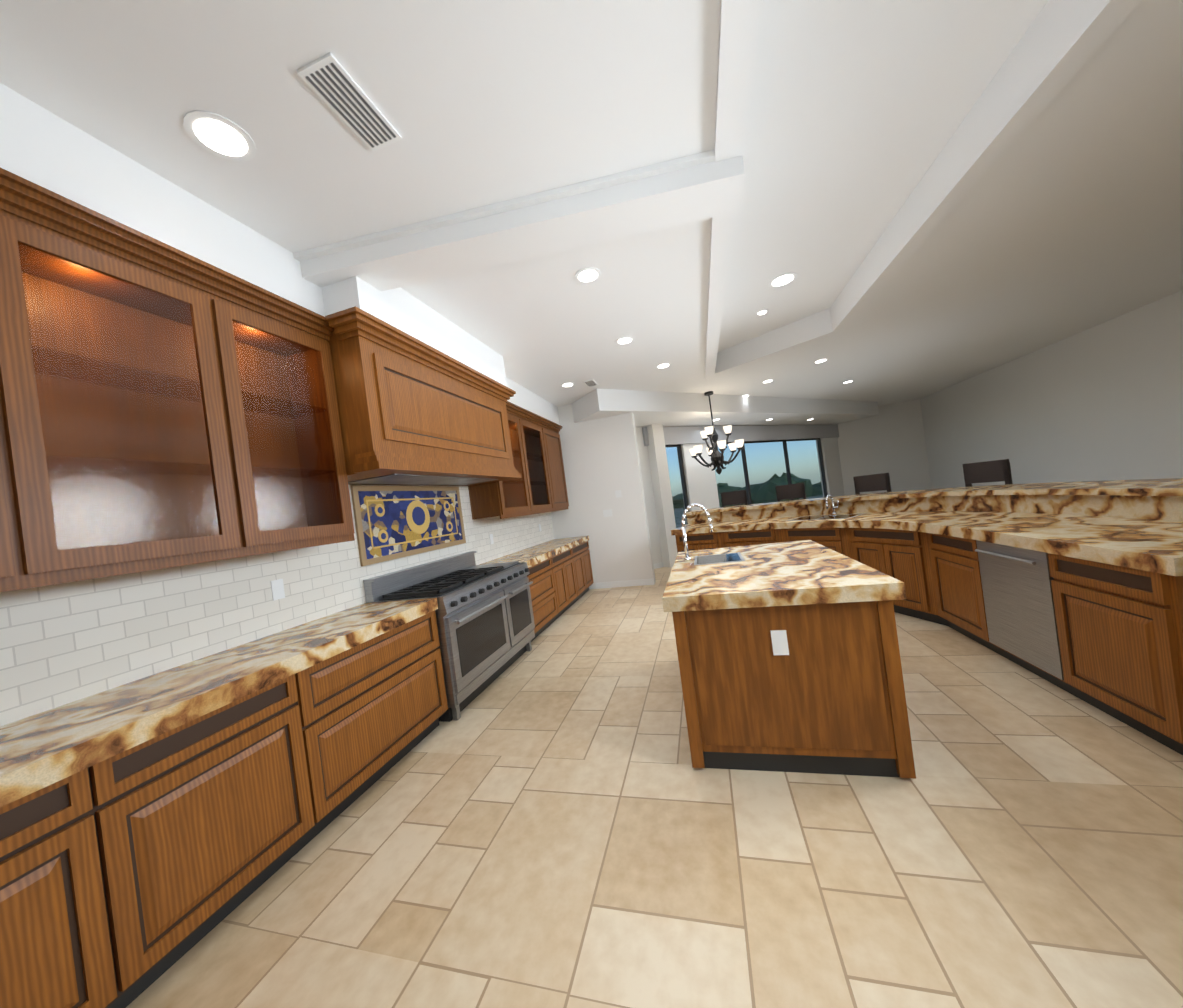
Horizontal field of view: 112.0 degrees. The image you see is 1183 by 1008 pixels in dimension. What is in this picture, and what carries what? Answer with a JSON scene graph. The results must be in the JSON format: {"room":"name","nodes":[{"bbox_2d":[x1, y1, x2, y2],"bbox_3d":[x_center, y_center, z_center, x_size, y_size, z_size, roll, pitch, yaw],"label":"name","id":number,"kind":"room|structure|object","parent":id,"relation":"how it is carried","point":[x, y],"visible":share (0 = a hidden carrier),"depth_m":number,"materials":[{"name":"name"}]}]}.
{"room":"kitchen","nodes":[
{"label":"kitchen","id":0,"kind":"room"},
{"bbox_2d":[0,0,1182,406],"bbox_3d":[2.423,-2.297,5.932,10.900,0.495,16.300,-7,0,15],"label":"ceiling","id":1,"kind":"structure","parent":0,"point":[940,194],"depth_m":2.14,"materials":[{"name":"white paint"}]},
{"bbox_2d":[183,110,255,161],"bbox_3d":[-1.572,-1.554,1.693,0.230,0.008,0.230,-7,0,15],"label":"recessed light","id":2,"kind":"object","parent":1,"relation":"in","point":[219,135],"visible":1,"depth_m":1.68,"materials":[{"name":"white"}]},
{"bbox_2d":[0,83,559,424],"bbox_3d":[-1.677,-1.343,3.028,0.660,0.400,8.080,-7,0,15],"label":"soffit","id":3,"kind":"structure","parent":1,"relation":"attached to","point":[44,148],"depth_m":1.92,"materials":[{"name":"white paint"}]},
{"bbox_2d":[297,52,401,151],"bbox_3d":[-0.976,-1.630,1.642,0.160,0.013,0.360,-7,0,15],"label":"ceiling vent","id":4,"kind":"object","parent":1,"relation":"in","point":[328,79],"visible":1,"depth_m":1.61,"materials":[{"name":"white metal"}]},
{"bbox_2d":[293,150,744,290],"bbox_3d":[-0.460,-1.639,2.427,2.691,0.130,0.377,-7,0,8],"label":"ceiling beam","id":5,"kind":"structure","parent":1,"relation":"attached to","point":[682,190],"depth_m":2.33,"materials":[{"name":"white paint"}]},
{"bbox_2d":[561,382,574,386],"bbox_3d":[-0.343,-1.715,5.746,0.202,0.008,0.202,-7,0,15],"label":"recessed light","id":6,"kind":"object","parent":1,"relation":"in","point":[569,384],"visible":0.88,"depth_m":5.73,"materials":[{"name":"white"}]},
{"bbox_2d":[575,267,600,282],"bbox_3d":[-0.027,-1.756,3.071,0.202,0.008,0.202,-7,0,15],"label":"recessed light","id":7,"kind":"object","parent":1,"relation":"in","point":[588,275],"visible":1,"depth_m":3.06,"materials":[{"name":"white"}]},
{"bbox_2d":[583,379,597,386],"bbox_3d":[-0.009,-1.756,5.798,0.140,0.013,0.300,-7,0,15],"label":"ceiling vent","id":8,"kind":"object","parent":1,"relation":"in","point":[590,382],"visible":1,"depth_m":5.77,"materials":[{"name":"white metal"}]},
{"bbox_2d":[616,336,633,344],"bbox_3d":[0.369,-1.808,4.419,0.202,0.008,0.202,-7,0,15],"label":"recessed light","id":9,"kind":"object","parent":1,"relation":"in","point":[624,340],"visible":1,"depth_m":4.41,"materials":[{"name":"white"}]},
{"bbox_2d":[656,363,670,368],"bbox_3d":[0.981,-1.888,5.451,0.202,0.008,0.202,-7,0,15],"label":"recessed light","id":10,"kind":"object","parent":1,"relation":"in","point":[662,365],"visible":0.98,"depth_m":5.44,"materials":[{"name":"white"}]},
{"bbox_2d":[689,391,743,474],"bbox_3d":[2.247,-1.293,7.312,0.952,1.520,0.979,-7,0,15],"label":"chandelier","id":11,"kind":"object","parent":1,"relation":"hanging from","point":[716,455],"visible":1,"depth_m":7.25,"materials":[{"name":"black metal"}]},
{"bbox_2d":[756,309,767,314],"bbox_3d":[2.044,-2.290,4.771,0.135,0.008,0.135,-7,0,15],"label":"recessed light","id":12,"kind":"object","parent":1,"relation":"in","point":[762,312],"visible":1,"depth_m":4.76,"materials":[{"name":"white"}]},
{"bbox_2d":[768,272,796,287],"bbox_3d":[1.948,-2.277,4.063,0.270,0.008,0.270,-7,0,15],"label":"recessed light","id":13,"kind":"object","parent":1,"relation":"in","point":[784,279],"visible":1,"depth_m":4.05,"materials":[{"name":"white"}]},
{"bbox_2d":[814,358,827,362],"bbox_3d":[3.575,-2.228,6.215,0.202,0.008,0.202,-7,0,15],"label":"recessed light","id":14,"kind":"object","parent":1,"relation":"in","point":[821,360],"visible":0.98,"depth_m":6.20,"materials":[{"name":"white"}]},
{"bbox_2d":[551,404,655,588],"bbox_3d":[0.043,-0.338,6.889,1.650,3.560,0.200,-7,0,15],"label":"wall","id":15,"kind":"structure","parent":0,"point":[601,460],"depth_m":6.74,"materials":[{"name":"white paint"}]},
{"bbox_2d":[603,509,611,516],"bbox_3d":[0.274,0.156,6.736,0.150,0.120,0.007,-7,0,15],"label":"switch plate","id":16,"kind":"object","parent":15,"relation":"attached to","point":[607,513],"depth_m":6.73,"materials":[{"name":"white plastic"}]},
{"bbox_2d":[615,490,621,497],"bbox_3d":[0.450,-0.170,6.676,0.100,0.120,0.007,-7,0,15],"label":"switch plate","id":17,"kind":"object","parent":15,"relation":"attached to","point":[618,492],"depth_m":6.67,"materials":[{"name":"white plastic"}]},
{"bbox_2d":[126,567,1182,1007],"bbox_3d":[2.873,1.136,5.931,10.900,0.100,16.300,-7,0,15],"label":"floor","id":18,"kind":"structure","parent":0,"point":[552,819],"depth_m":1.54,"materials":[{"name":"tile"}]},
{"bbox_2d":[0,610,447,1007],"bbox_3d":[-1.840,1.260,1.229,0.618,0.880,3.590,-7,0,15],"label":"base cabinet","id":19,"kind":"object","parent":18,"relation":"on","point":[129,876],"visible":0.9,"depth_m":1.45,"materials":[{"name":"brown wood"}]},
{"bbox_2d":[0,598,437,806],"bbox_3d":[-1.888,0.817,1.229,0.641,0.080,3.594,-7,0,15],"label":"countertop","id":20,"kind":"structure","parent":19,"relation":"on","point":[41,750],"depth_m":1.56,"materials":[{"name":"stone"}]},
{"bbox_2d":[363,551,534,721],"bbox_3d":[-1.127,1.055,3.648,0.755,1.100,1.440,-7,0,15],"label":"range","id":21,"kind":"object","parent":18,"relation":"on","point":[485,622],"visible":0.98,"depth_m":3.32,"materials":[{"name":"silver metal"}]},
{"bbox_2d":[527,541,593,641],"bbox_3d":[-0.642,1.103,5.625,0.618,0.880,2.600,-7,0,15],"label":"base cabinet","id":22,"kind":"object","parent":18,"relation":"on","point":[561,584],"visible":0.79,"depth_m":5.24,"materials":[{"name":"brown wood"}]},
{"bbox_2d":[479,535,588,567],"bbox_3d":[-0.690,0.660,5.625,0.641,0.080,2.612,-7,0,15],"label":"kitchen run right top","id":23,"kind":"object","parent":22,"relation":"on","point":[535,554],"visible":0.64,"depth_m":5.28,"materials":[{"name":"stone"}]},
{"bbox_2d":[721,490,747,506],"bbox_3d":[2.423,0.464,6.711,0.460,1.350,0.460,-7,0,32],"label":"bar stool","id":24,"kind":"object","parent":18,"relation":"on","point":[734,497],"visible":0.15,"depth_m":6.87,"materials":[{"name":"brown leather"}]},
{"bbox_2d":[775,483,805,501],"bbox_3d":[3.102,0.375,6.180,0.460,1.350,0.460,-7,0,40],"label":"bar stool","id":25,"kind":"object","parent":18,"relation":"on","point":[791,491],"visible":0.15,"depth_m":6.32,"materials":[{"name":"brown"}]},
{"bbox_2d":[672,600,915,778],"bbox_3d":[1.142,0.869,2.661,1.010,0.880,1.494,-7,0,15],"label":"kitchen island","id":26,"kind":"object","parent":18,"relation":"on","point":[815,688],"visible":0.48,"depth_m":1.94,"materials":[{"name":"brown wood"}]},
{"bbox_2d":[662,540,905,611],"bbox_3d":[1.084,0.423,2.665,1.070,0.078,1.570,-7,0,15],"label":"island countertop","id":27,"kind":"structure","parent":26,"relation":"on","point":[805,572],"depth_m":2.12,"materials":[{"name":"stone"}]},
{"bbox_2d":[682,503,712,561],"bbox_3d":[0.793,0.207,3.011,0.240,0.430,0.093,-7,0,15],"label":"island faucet","id":28,"kind":"object","parent":27,"relation":"on","point":[687,558],"visible":1,"depth_m":3.00,"materials":[{"name":"silver metal"}]},
{"bbox_2d":[853,473,891,494],"bbox_3d":[3.772,0.287,5.392,0.460,1.350,0.460,-7,0,-34],"label":"bar stool","id":29,"kind":"object","parent":18,"relation":"on","point":[873,482],"visible":0.15,"depth_m":5.49,"materials":[{"name":"brown leather"}]},
{"bbox_2d":[675,528,1182,754],"bbox_3d":[2.376,0.609,3.992,3.130,1.075,4.466,-7,0,15],"label":"base cabinet","id":30,"kind":"object","parent":18,"relation":"on","point":[1106,638],"visible":0.54,"depth_m":2.28,"materials":[{"name":"brown wood"}]},
{"bbox_2d":[671,478,1182,575],"bbox_3d":[2.459,0.147,4.075,3.460,0.270,4.789,-7,0,15],"label":"countertop","id":31,"kind":"structure","parent":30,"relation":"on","point":[1136,524],"depth_m":2.91,"materials":[{"name":"stone"}]},
{"bbox_2d":[825,495,838,514],"bbox_3d":[2.962,0.009,4.918,0.167,0.260,0.161,-7,0,15],"label":"faucet","id":32,"kind":"object","parent":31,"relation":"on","point":[833,506],"visible":1,"depth_m":4.93,"materials":[{"name":"silver metal"}]},
{"bbox_2d":[962,459,1012,486],"bbox_3d":[4.221,0.228,4.359,0.460,1.350,0.460,-7,0,-11],"label":"bar stool","id":33,"kind":"object","parent":18,"relation":"on","point":[990,471],"visible":0.1,"depth_m":4.37,"materials":[{"name":"brown leather"}]},
{"bbox_2d":[572,389,878,426],"bbox_3d":[3.677,-2.075,9.015,9.150,0.340,1.150,-7,0,-31],"label":"soffit","id":34,"kind":"structure","parent":0,"point":[647,408],"depth_m":7.80,"materials":[{"name":"white paint"}]},
{"bbox_2d":[635,424,844,567],"bbox_3d":[3.605,-0.805,9.661,6.635,3.560,7.048,-7,0,15],"label":"wall","id":35,"kind":"structure","parent":0,"point":[701,484],"depth_m":8.04,"materials":[{"name":"white paint"}]},
{"bbox_2d":[595,562,663,588],"bbox_3d":[0.771,1.311,7.560,1.467,0.100,1.788,-7,0,15],"label":"baseboard","id":36,"kind":"structure","parent":35,"relation":"attached to","point":[628,583],"depth_m":6.71,"materials":[{"name":"white"}]},
{"bbox_2d":[642,425,838,445],"bbox_3d":[4.185,-1.763,9.935,7.400,0.370,0.058,-7,0,-31],"label":"window valance","id":37,"kind":"object","parent":35,"relation":"attached to","point":[682,435],"visible":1,"depth_m":9.72,"materials":[{"name":"grey"}]},
{"bbox_2d":[665,438,827,526],"bbox_3d":[4.093,-0.556,9.937,6.220,2.040,0.080,-7,0,-31],"label":"window frames","id":38,"kind":"structure","parent":35,"relation":"in","point":[745,472],"depth_m":10.02,"materials":[{"name":"brown metal"}]},
{"bbox_2d":[835,399,931,495],"bbox_3d":[8.483,-1.444,11.698,2.184,3.560,0.200,-7,0,15],"label":"wall","id":39,"kind":"structure","parent":0,"point":[890,439],"depth_m":11.55,"materials":[{"name":"white paint"}]},
{"bbox_2d":[920,290,1182,488],"bbox_3d":[7.750,-1.349,4.514,0.200,3.560,16.300,-7,0,15],"label":"wall","id":40,"kind":"structure","parent":0,"point":[1102,401],"depth_m":6.72,"materials":[{"name":"white paint"}]},
{"bbox_3d":[-1.930,-0.080,3.142,0.200,3.560,8.480,-7,0,15],"label":"wall","id":41,"kind":"structure","parent":0,"visible":0},
{"bbox_2d":[0,232,47,583],"bbox_3d":[-2.226,-0.362,1.043,0.390,1.295,0.720,-7,0,15],"label":"upper cabinet","id":42,"kind":"object","parent":41,"relation":"attached to","point":[21,546],"depth_m":1.33,"materials":[{"name":"brown wood"}]},
{"bbox_2d":[0,192,255,579],"bbox_3d":[-2.052,-0.385,1.680,0.390,1.295,0.720,-7,0,15],"label":"upper cabinet","id":43,"kind":"object","parent":41,"relation":"attached to","point":[163,405],"depth_m":1.77,"materials":[{"name":"brown wood"}]},
{"bbox_2d":[0,484,553,725],"bbox_3d":[-1.784,0.244,3.114,0.012,1.040,8.080,-7,0,15],"label":"tile backsplash","id":44,"kind":"structure","parent":41,"relation":"attached to","point":[61,644],"depth_m":1.96,"materials":[{"name":"white tile"}]},
{"bbox_2d":[270,579,284,600],"bbox_3d":[-1.923,0.524,2.447,0.006,0.120,0.070,-7,0,15],"label":"switch plate","id":45,"kind":"object","parent":44,"relation":"attached to","point":[277,588],"depth_m":2.44,"materials":[{"name":"white plastic"}]},
{"bbox_2d":[490,534,493,543],"bbox_3d":[-1.240,0.435,4.954,0.006,0.120,0.070,-7,0,15],"label":"switch plate","id":46,"kind":"object","parent":44,"relation":"attached to","point":[491,535],"depth_m":4.95,"materials":[{"name":"white plastic"}]},
{"bbox_2d":[224,288,354,551],"bbox_3d":[-1.883,-0.407,2.302,0.390,1.295,0.690,-7,0,15],"label":"upper cabinet","id":47,"kind":"object","parent":41,"relation":"attached to","point":[283,373],"depth_m":2.49,"materials":[{"name":"brown wood"}]},
{"bbox_2d":[350,485,465,565],"bbox_3d":[-1.611,0.143,3.716,0.022,0.625,1.390,-7,0,15],"label":"backsplash","id":48,"kind":"structure","parent":41,"relation":"attached to","point":[393,522],"depth_m":3.53,"materials":[{"name":"multicoloured"}]},
{"bbox_2d":[325,306,521,485],"bbox_3d":[-1.412,-0.699,3.549,0.701,0.987,2.170,-7,0,15],"label":"range hood","id":49,"kind":"object","parent":41,"relation":"attached to","point":[413,411],"visible":0.92,"depth_m":2.92,"materials":[{"name":"brown wood"}]},
{"bbox_2d":[468,409,531,519],"bbox_3d":[-1.163,-0.501,4.943,0.390,1.295,0.820,-7,0,15],"label":"upper cabinet","id":50,"kind":"object","parent":41,"relation":"attached to","point":[505,498],"depth_m":5.09,"materials":[{"name":"brown wood"}]},
{"bbox_2d":[520,413,555,512],"bbox_3d":[-0.959,-0.528,5.690,0.390,1.295,0.850,-7,0,15],"label":"upper cabinet","id":51,"kind":"object","parent":41,"relation":"attached to","point":[539,486],"depth_m":6.13,"materials":[{"name":"brown wood"}]},
{"bbox_2d":[544,425,568,508],"bbox_3d":[-0.756,-0.554,6.437,0.390,1.295,0.820,-7,0,15],"label":"upper cabinet","id":52,"kind":"object","parent":41,"relation":"attached to","point":[555,459],"depth_m":6.41,"materials":[{"name":"brown wood"}]},
{"label":"outside","id":53,"kind":"structure","parent":0,"visible":0},
{"bbox_2d":[674,495,822,527],"bbox_3d":[-52.747,11.566,121.055,89.999,5.700,249.751,-7,0,-31],"label":"ground","id":54,"kind":"structure","parent":53,"point":[678,511],"depth_m":38.12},
{"bbox_2d":[672,472,822,510],"bbox_3d":[-6.226,3.264,63.925,97.929,6.372,100.032,-7,0,15],"label":"trees","id":55,"kind":"object","parent":54,"relation":"on","point":[779,481],"depth_m":40.53,"materials":[{"name":"green plant"}]}
]}

